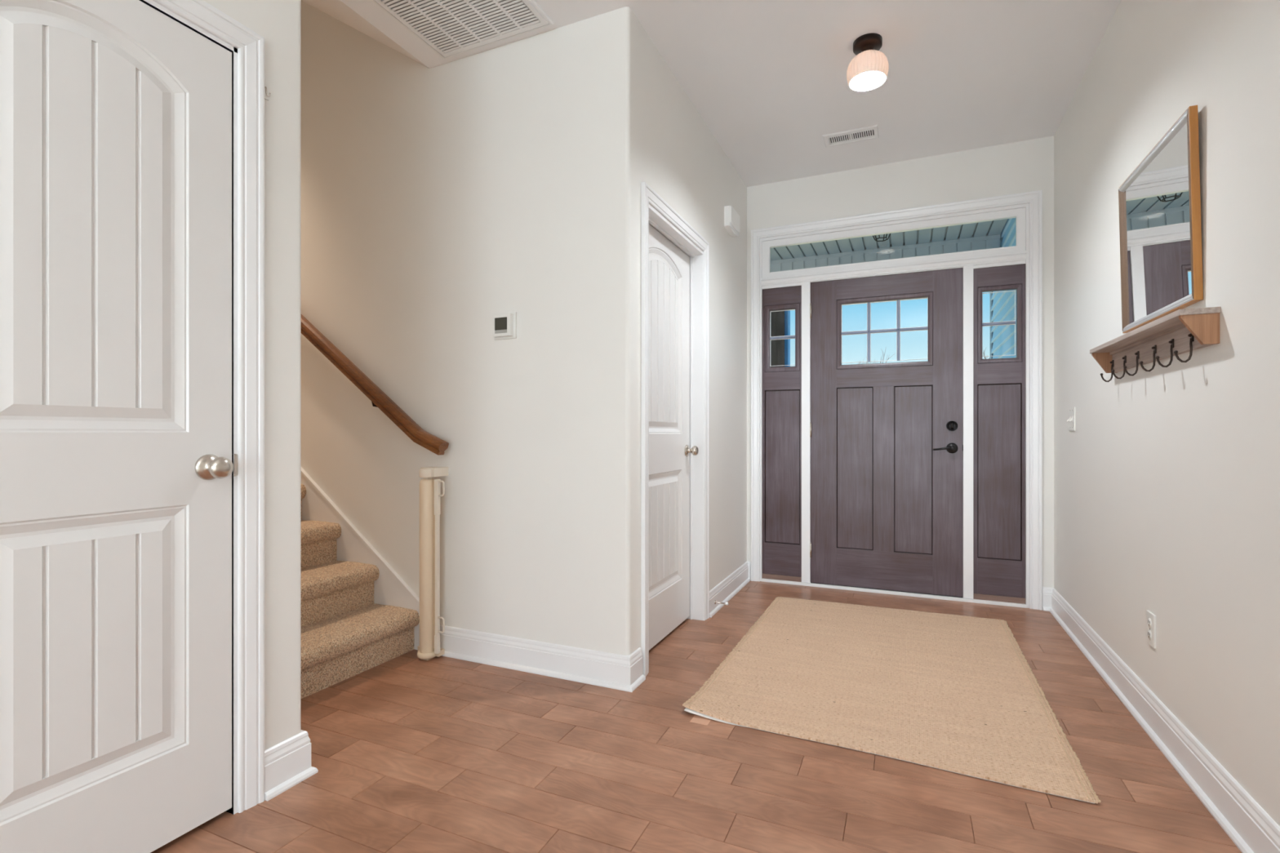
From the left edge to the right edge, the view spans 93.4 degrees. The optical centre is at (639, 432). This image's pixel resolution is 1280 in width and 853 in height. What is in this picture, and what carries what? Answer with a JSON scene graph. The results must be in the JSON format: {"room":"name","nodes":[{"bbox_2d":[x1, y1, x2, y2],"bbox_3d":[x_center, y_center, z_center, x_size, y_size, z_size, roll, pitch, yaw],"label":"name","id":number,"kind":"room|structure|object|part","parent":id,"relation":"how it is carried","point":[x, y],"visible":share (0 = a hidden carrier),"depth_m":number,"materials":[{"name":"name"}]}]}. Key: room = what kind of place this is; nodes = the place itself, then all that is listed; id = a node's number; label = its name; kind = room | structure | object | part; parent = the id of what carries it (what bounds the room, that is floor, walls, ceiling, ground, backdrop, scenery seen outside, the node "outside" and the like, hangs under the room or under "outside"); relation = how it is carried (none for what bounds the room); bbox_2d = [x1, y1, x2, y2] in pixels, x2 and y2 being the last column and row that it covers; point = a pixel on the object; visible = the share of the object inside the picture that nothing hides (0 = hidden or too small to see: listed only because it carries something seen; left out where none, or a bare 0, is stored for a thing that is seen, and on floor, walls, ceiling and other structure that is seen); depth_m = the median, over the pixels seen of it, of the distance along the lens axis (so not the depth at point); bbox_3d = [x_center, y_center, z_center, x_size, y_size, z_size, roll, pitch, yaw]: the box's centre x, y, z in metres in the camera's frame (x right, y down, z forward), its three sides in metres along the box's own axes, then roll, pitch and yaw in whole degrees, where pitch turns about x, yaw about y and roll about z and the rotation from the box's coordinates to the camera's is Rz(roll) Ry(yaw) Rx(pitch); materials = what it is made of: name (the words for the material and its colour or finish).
{"room":"entrance hall","nodes":[
{"label":"entrance hall","id":0,"kind":"room"},
{"bbox_2d":[142,0,301,813],"bbox_3d":[-3.175,-0.344,-2.944,0.110,2.740,10.446,0,0,24],"label":"wall","id":1,"kind":"structure","parent":0,"point":[278,21],"depth_m":1.75,"materials":[{"name":"paint"}]},
{"bbox_2d":[0,0,238,852],"bbox_3d":[-1.199,-0.008,1.346,0.104,2.029,0.614,0,0,24],"label":"door","id":2,"kind":"structure","parent":1,"relation":"in","point":[117,458],"depth_m":1.38,"materials":[{"name":"paint"}]},
{"bbox_3d":[-1.088,0.089,1.552,0.068,0.067,0.067,0,0,24],"label":"knob","id":3,"kind":"part","parent":2,"relation":"part of","materials":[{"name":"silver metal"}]},
{"bbox_3d":[-1.102,0.087,1.633,0.033,0.061,0.012,0,0,24],"label":"strike plate","id":4,"kind":"part","parent":2,"relation":"part of","materials":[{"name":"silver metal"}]},
{"bbox_2d":[139,0,264,814],"bbox_3d":[-1.257,-0.038,1.364,0.128,2.128,0.751,0,0,24],"label":"trim","id":5,"kind":"structure","parent":1,"relation":"attached to","point":[246,46],"depth_m":1.64,"materials":[{"name":"paint"}]},
{"bbox_2d":[264,82,271,100],"bbox_3d":[-1.050,-0.965,1.698,0.015,0.046,0.020,0,0,24],"label":"hook","id":6,"kind":"object","parent":1,"relation":"attached to","point":[267,94],"visible":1,"depth_m":1.70,"materials":[{"name":"white plastic"}]},
{"bbox_2d":[301,0,429,68],"bbox_3d":[-3.238,-3.247,3.315,4.500,3.068,1.048,0,0,24],"label":"ceiling","id":7,"kind":"structure","parent":0,"point":[337,9],"depth_m":2.78,"materials":[{"name":"paint"}]},
{"bbox_2d":[301,0,639,655],"bbox_3d":[-2.781,-1.874,3.691,6.033,5.800,0.110,0,0,24],"label":"wall","id":8,"kind":"structure","parent":0,"point":[438,202],"depth_m":2.69,"materials":[{"name":"paint"}]},
{"bbox_2d":[301,466,419,649],"bbox_3d":[-2.727,-0.498,3.596,3.900,3.048,0.020,0,0,24],"label":"trim","id":9,"kind":"structure","parent":8,"relation":"attached to","point":[389,588],"depth_m":3.00,"materials":[{"name":"paint"}]},
{"bbox_2d":[301,314,448,455],"bbox_3d":[-2.653,-1.323,3.522,3.931,2.848,0.097,0,0,24],"label":"handrail","id":10,"kind":"object","parent":8,"relation":"attached to","point":[379,399],"visible":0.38,"depth_m":2.87,"materials":[{"name":"brown wood"}]},
{"bbox_2d":[417,466,448,660],"bbox_3d":[-0.952,0.592,2.765,0.140,0.868,0.125,0,0,-4],"label":"safety gate","id":11,"kind":"object","parent":8,"relation":"attached to","point":[428,648],"visible":1,"depth_m":2.72,"materials":[{"name":"beige plastic"}]},
{"bbox_2d":[493,311,516,339],"bbox_3d":[-0.598,-0.470,2.645,0.116,0.115,0.036,0,0,24],"label":"thermostat","id":12,"kind":"object","parent":8,"relation":"attached to","point":[504,325],"visible":1,"depth_m":2.63,"materials":[{"name":"white plastic"}]},
{"bbox_2d":[440,625,645,692],"bbox_3d":[-0.466,0.961,2.650,1.011,0.131,0.136,0,0,24],"label":"baseboard","id":13,"kind":"structure","parent":8,"relation":"attached to","point":[596,668],"depth_m":2.56,"materials":[{"name":"paint"}]},
{"bbox_2d":[640,23,746,647],"bbox_3d":[0.304,-0.344,3.344,0.110,2.740,1.934,0,0,24],"label":"wall","id":14,"kind":"structure","parent":0,"point":[682,160],"depth_m":3.52,"materials":[{"name":"paint"}]},
{"bbox_2d":[648,224,698,649],"bbox_3d":[0.135,0.019,2.967,0.100,1.978,0.763,0,0,24],"label":"door","id":15,"kind":"structure","parent":14,"relation":"in","point":[669,451],"depth_m":3.03,"materials":[{"name":"paint"}]},
{"bbox_3d":[0.282,0.096,3.257,0.065,0.064,0.064,0,0,24],"label":"knob","id":16,"kind":"part","parent":15,"relation":"part of","materials":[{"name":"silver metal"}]},
{"bbox_2d":[640,182,709,677],"bbox_3d":[0.144,-0.013,2.961,0.128,2.078,0.897,0,0,24],"label":"trim","id":17,"kind":"structure","parent":14,"relation":"attached to","point":[699,258],"depth_m":3.30,"materials":[{"name":"paint"}]},
{"bbox_2d":[714,600,728,605],"bbox_3d":[0.466,0.971,3.441,0.078,0.024,0.024,0,0,24],"label":"door stop","id":18,"kind":"object","parent":14,"relation":"attached to","point":[715,602],"visible":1,"depth_m":3.44,"materials":[{"name":"silver metal"}]},
{"bbox_2d":[709,561,750,617],"bbox_3d":[0.568,0.961,3.785,0.040,0.131,0.938,0,0,24],"label":"baseboard","id":19,"kind":"structure","parent":14,"relation":"attached to","point":[729,587],"depth_m":3.73,"materials":[{"name":"paint"}]},
{"bbox_2d":[724,204,740,236],"bbox_3d":[0.579,-1.317,3.775,0.043,0.144,0.216,0,0,24],"label":"door chime","id":20,"kind":"object","parent":14,"relation":"attached to","point":[731,218],"visible":1,"depth_m":3.71,"materials":[{"name":"white plastic"}]},
{"bbox_2d":[151,580,1241,852],"bbox_3d":[1.190,1.028,1.267,5.650,0.003,5.076,0,0,24],"label":"floor","id":21,"kind":"structure","parent":0,"point":[410,753],"depth_m":1.80,"materials":[{"name":"brown wood"}]},
{"bbox_2d":[301,484,419,698],"bbox_3d":[-3.510,-0.304,3.429,4.996,2.662,0.932,0,0,24],"label":"staircase","id":22,"kind":"structure","parent":21,"relation":"on","point":[344,634],"depth_m":2.71,"materials":[{"name":"carpet"}]},
{"bbox_2d":[689,715,711,725],"bbox_3d":[0.217,1.026,2.151,0.065,0.001,0.054,0,0,24],"label":"tape","id":23,"kind":"object","parent":21,"relation":"on","point":[696,719],"visible":1,"depth_m":2.15,"materials":[{"name":"beige paper"}]},
{"bbox_2d":[682,596,1101,804],"bbox_3d":[1.059,1.010,2.716,1.252,0.030,1.766,0,0,24],"label":"jute rug","id":24,"kind":"object","parent":21,"relation":"on","point":[953,693],"visible":1,"depth_m":2.37,"materials":[{"name":"beige wicker"}]},
{"bbox_2d":[340,0,1120,186],"bbox_3d":[-2.405,-1.774,-1.725,11.000,0.120,13.698,0,0,24],"label":"ceiling","id":25,"kind":"structure","parent":0,"point":[767,79],"depth_m":2.80,"materials":[{"name":"paint"}]},
{"bbox_2d":[371,0,554,59],"bbox_3d":[-0.746,-1.708,2.373,0.585,0.011,0.585,0,0,24],"label":"ceiling vent","id":26,"kind":"object","parent":25,"relation":"in","point":[450,28],"visible":1,"depth_m":2.49,"materials":[{"name":"metal"}]},
{"bbox_2d":[822,124,879,147],"bbox_3d":[1.218,-1.710,3.485,0.296,0.007,0.156,0,0,24],"label":"ceiling vent","id":27,"kind":"object","parent":25,"relation":"in","point":[870,131],"visible":1,"depth_m":3.48,"materials":[{"name":"metal"}]},
{"bbox_2d":[846,32,888,91],"bbox_3d":[0.997,-1.626,2.645,0.173,0.174,0.173,0,0,24],"label":"ceiling lamp","id":28,"kind":"object","parent":25,"relation":"attached to","point":[868,70],"visible":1,"depth_m":2.61,"materials":[{"name":"white glass"}]},
{"bbox_3d":[0.997,-1.610,2.645,0.060,0.087,0.060,0,0,24],"label":"bulb","id":29,"kind":"part","parent":28,"relation":"part of","materials":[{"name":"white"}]},
{"bbox_2d":[746,135,1053,587],"bbox_3d":[1.597,-0.344,3.911,2.016,2.740,0.150,0,0,24],"label":"wall","id":30,"kind":"structure","parent":0,"point":[1025,166],"depth_m":3.72,"materials":[{"name":"paint"}]},
{"bbox_2d":[762,285,801,582],"bbox_3d":[0.979,0.008,4.150,0.266,2.006,0.054,0,0,24],"label":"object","id":31,"kind":"structure","parent":30,"relation":"in","point":[781,385],"depth_m":4.14,"materials":[{"name":"brown wood"}]},
{"bbox_3d":[0.980,0.232,4.144,0.248,1.060,0.016,0,0,24],"label":"panel","id":32,"kind":"part","parent":31,"relation":"part of","materials":[{"name":"brown wood"}]},
{"bbox_3d":[0.980,-0.649,4.143,0.240,0.460,0.034,0,0,24],"label":"glazing frame","id":33,"kind":"part","parent":31,"relation":"part of","materials":[{"name":"brown wood"}]},
{"bbox_2d":[809,267,963,597],"bbox_3d":[1.558,-0.001,3.863,0.914,2.017,0.100,0,0,24],"label":"door","id":34,"kind":"structure","parent":30,"relation":"in","point":[886,439],"depth_m":3.85,"materials":[{"name":"brown wood"}]},
{"bbox_3d":[1.409,0.231,3.954,0.234,1.066,0.016,0,0,24],"label":"panel","id":35,"kind":"part","parent":34,"relation":"part of","materials":[{"name":"brown wood"}]},
{"bbox_3d":[1.560,-0.002,3.868,0.570,2.006,0.003,0,0,24],"label":"rail","id":36,"kind":"part","parent":34,"relation":"part of","materials":[{"name":"brown wood"}]},
{"bbox_3d":[1.568,-0.649,3.883,0.574,0.460,0.034,0,0,24],"label":"glazing frame","id":37,"kind":"part","parent":34,"relation":"part of","materials":[{"name":"brown wood"}]},
{"bbox_3d":[1.727,0.231,3.813,0.230,1.066,0.016,0,0,24],"label":"panel","id":38,"kind":"part","parent":34,"relation":"part of","materials":[{"name":"brown wood"}]},
{"bbox_3d":[1.854,0.097,3.688,0.110,0.024,0.020,0,0,24],"label":"lever","id":39,"kind":"part","parent":34,"relation":"part of","materials":[{"name":"black metal"}]},
{"bbox_3d":[1.907,0.094,3.683,0.065,0.065,0.054,0,0,24],"label":"handle","id":40,"kind":"part","parent":34,"relation":"part of","materials":[{"name":"black metal"}]},
{"bbox_2d":[762,207,1025,277],"bbox_3d":[1.564,-1.192,3.879,1.556,0.266,0.044,0,0,24],"label":"window","id":41,"kind":"structure","parent":30,"relation":"in","point":[1019,214],"depth_m":3.82,"materials":[{"name":"paint"}]},
{"bbox_2d":[760,203,1029,608],"bbox_3d":[1.583,-0.159,3.914,1.590,2.370,0.156,0,0,24],"label":"trim","id":42,"kind":"structure","parent":30,"relation":"attached to","point":[968,264],"depth_m":3.78,"materials":[{"name":"paint"}]},
{"bbox_2d":[751,190,1042,610],"bbox_3d":[1.550,-0.189,3.840,1.706,2.431,0.018,0,0,24],"label":"trim","id":43,"kind":"structure","parent":30,"relation":"attached to","point":[1034,198],"depth_m":3.62,"materials":[{"name":"paint"}]},
{"bbox_2d":[973,263,1025,604],"bbox_3d":[2.157,0.008,3.628,0.270,2.006,0.054,0,0,24],"label":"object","id":44,"kind":"structure","parent":30,"relation":"in","point":[998,384],"depth_m":3.61,"materials":[{"name":"brown wood"}]},
{"bbox_3d":[2.156,0.232,3.623,0.239,1.060,0.016,0,0,24],"label":"panel","id":45,"kind":"part","parent":44,"relation":"part of","materials":[{"name":"brown wood"}]},
{"bbox_3d":[2.157,-0.650,3.622,0.233,0.463,0.034,0,0,24],"label":"glazing frame","id":46,"kind":"part","parent":44,"relation":"part of","materials":[{"name":"brown wood"}]},
{"bbox_2d":[1053,0,1279,826],"bbox_3d":[1.507,-0.344,1.355,0.110,2.740,4.898,0,0,24],"label":"wall","id":47,"kind":"structure","parent":0,"point":[1166,480],"depth_m":1.84,"materials":[{"name":"paint"}]},
{"bbox_2d":[1066,406,1075,431],"bbox_3d":[2.204,-0.070,3.090,0.021,0.121,0.115,0,0,24],"label":"light switch","id":48,"kind":"object","parent":47,"relation":"attached to","point":[1071,420],"visible":1,"depth_m":3.07,"materials":[{"name":"white plastic"}]},
{"bbox_2d":[1146,609,1155,648],"bbox_3d":[1.766,0.679,2.086,0.009,0.113,0.073,0,0,24],"label":"wall outlet","id":49,"kind":"object","parent":47,"relation":"attached to","point":[1150,617],"visible":1,"depth_m":2.08,"materials":[{"name":"white plastic"}]},
{"bbox_2d":[1147,630,1151,639],"bbox_3d":[1.763,0.699,2.087,0.002,0.033,0.033,0,0,24],"label":"receptacle","id":50,"kind":"object","parent":49,"relation":"attached to","point":[1149,632],"depth_m":2.08,"materials":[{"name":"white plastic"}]},
{"bbox_2d":[1147,617,1151,627],"bbox_3d":[1.763,0.658,2.087,0.002,0.033,0.033,0,0,24],"label":"receptacle","id":51,"kind":"object","parent":49,"relation":"attached to","point":[1149,620],"depth_m":2.08,"materials":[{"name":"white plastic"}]},
{"bbox_2d":[1089,306,1220,382],"bbox_3d":[1.709,-0.272,2.055,0.088,0.137,0.894,0,0,24],"label":"coat rack","id":52,"kind":"object","parent":47,"relation":"attached to","point":[1180,331],"visible":1,"depth_m":1.91,"materials":[{"name":"brown wood"}]},
{"bbox_2d":[1118,105,1203,333],"bbox_3d":[1.722,-0.660,2.020,0.034,0.559,0.635,0,0,24],"label":"wall mirror","id":53,"kind":"object","parent":47,"relation":"attached to","point":[1160,228],"visible":1,"depth_m":1.94,"materials":[{"name":"brown wood"}]},
{"bbox_2d":[1042,586,1279,852],"bbox_3d":[1.408,0.961,1.323,0.070,0.131,4.760,0,0,24],"label":"baseboard","id":54,"kind":"structure","parent":47,"relation":"attached to","point":[1246,824],"depth_m":1.84,"materials":[{"name":"paint"}]},
{"bbox_3d":[-3.594,-1.874,2.894,5.384,5.800,0.110,0,0,24],"label":"wall","id":55,"kind":"structure","parent":0,"visible":0},
{"bbox_2d":[264,729,318,800],"bbox_3d":[-1.219,0.961,1.846,0.468,0.131,0.158,0,0,24],"label":"baseboard","id":56,"kind":"structure","parent":55,"relation":"attached to","point":[287,763],"depth_m":1.75,"materials":[{"name":"paint"}]},
{"label":"outside","id":57,"kind":"structure","parent":0,"visible":0},
{"bbox_3d":[13.485,1.426,30.447,80.000,0.200,53.400,0,0,24],"label":"ground","id":58,"kind":"structure","parent":57,"visible":0},
{"bbox_2d":[857,348,893,364],"bbox_3d":[9.126,-1.094,24.481,2.133,4.891,1.674,0,0,-38],"label":"bare tree","id":59,"kind":"object","parent":58,"relation":"on","point":[881,348],"visible":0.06,"depth_m":24.52,"materials":[{"name":"grey plant"}]},
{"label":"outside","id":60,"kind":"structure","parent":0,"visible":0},
{"bbox_2d":[770,218,1007,260],"bbox_3d":[0.631,-1.864,5.844,5.420,0.100,2.602,0,0,24],"label":"ceiling","id":61,"kind":"structure","parent":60,"point":[993,227],"depth_m":5.68,"materials":[{"name":"wood"}]},
{"bbox_2d":[872,233,890,241],"bbox_3d":[1.971,-1.694,4.924,0.172,0.239,0.172,0,0,24],"label":"lantern","id":62,"kind":"object","parent":61,"relation":"hanging from","point":[884,237],"visible":0.22,"depth_m":4.92,"materials":[{"name":"black metal"}]},
{"bbox_2d":[770,233,1000,271],"bbox_3d":[0.914,-1.629,6.656,5.280,0.470,0.168,0,0,24],"label":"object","id":63,"kind":"structure","parent":61,"relation":"attached to","point":[986,242],"depth_m":5.90,"materials":[{"name":"wood"}]},
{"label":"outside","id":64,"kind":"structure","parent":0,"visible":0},
{"bbox_3d":[0.652,1.161,5.671,5.600,0.230,2.302,0,0,24],"label":"floor","id":65,"kind":"structure","parent":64,"visible":0},
{"bbox_2d":[770,310,790,367],"bbox_3d":[1.460,-0.174,6.413,0.245,2.440,0.230,0,0,24],"label":"porch post","id":66,"kind":"object","parent":65,"relation":"on","point":[780,320],"visible":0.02,"depth_m":6.32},
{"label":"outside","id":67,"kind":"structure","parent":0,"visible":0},
{"bbox_2d":[991,217,1016,358],"bbox_3d":[4.495,-0.536,4.242,3.215,3.164,2.802,0,0,24],"label":"wall","id":68,"kind":"structure","parent":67,"point":[1003,303],"depth_m":5.32,"materials":[{"name":"blue plastic"}]},
{"bbox_2d":[989,291,991,359],"bbox_3d":[3.651,-0.514,6.173,0.122,3.120,0.045,0,0,24],"label":"trim","id":69,"kind":"structure","parent":68,"relation":"attached to","point":[990,294],"depth_m":6.17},
{"bbox_2d":[991,291,993,358],"bbox_3d":[3.601,-0.514,6.151,0.020,3.120,0.035,0,0,24],"label":"trim","id":70,"kind":"structure","parent":68,"relation":"attached to","point":[992,291],"depth_m":6.14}
]}

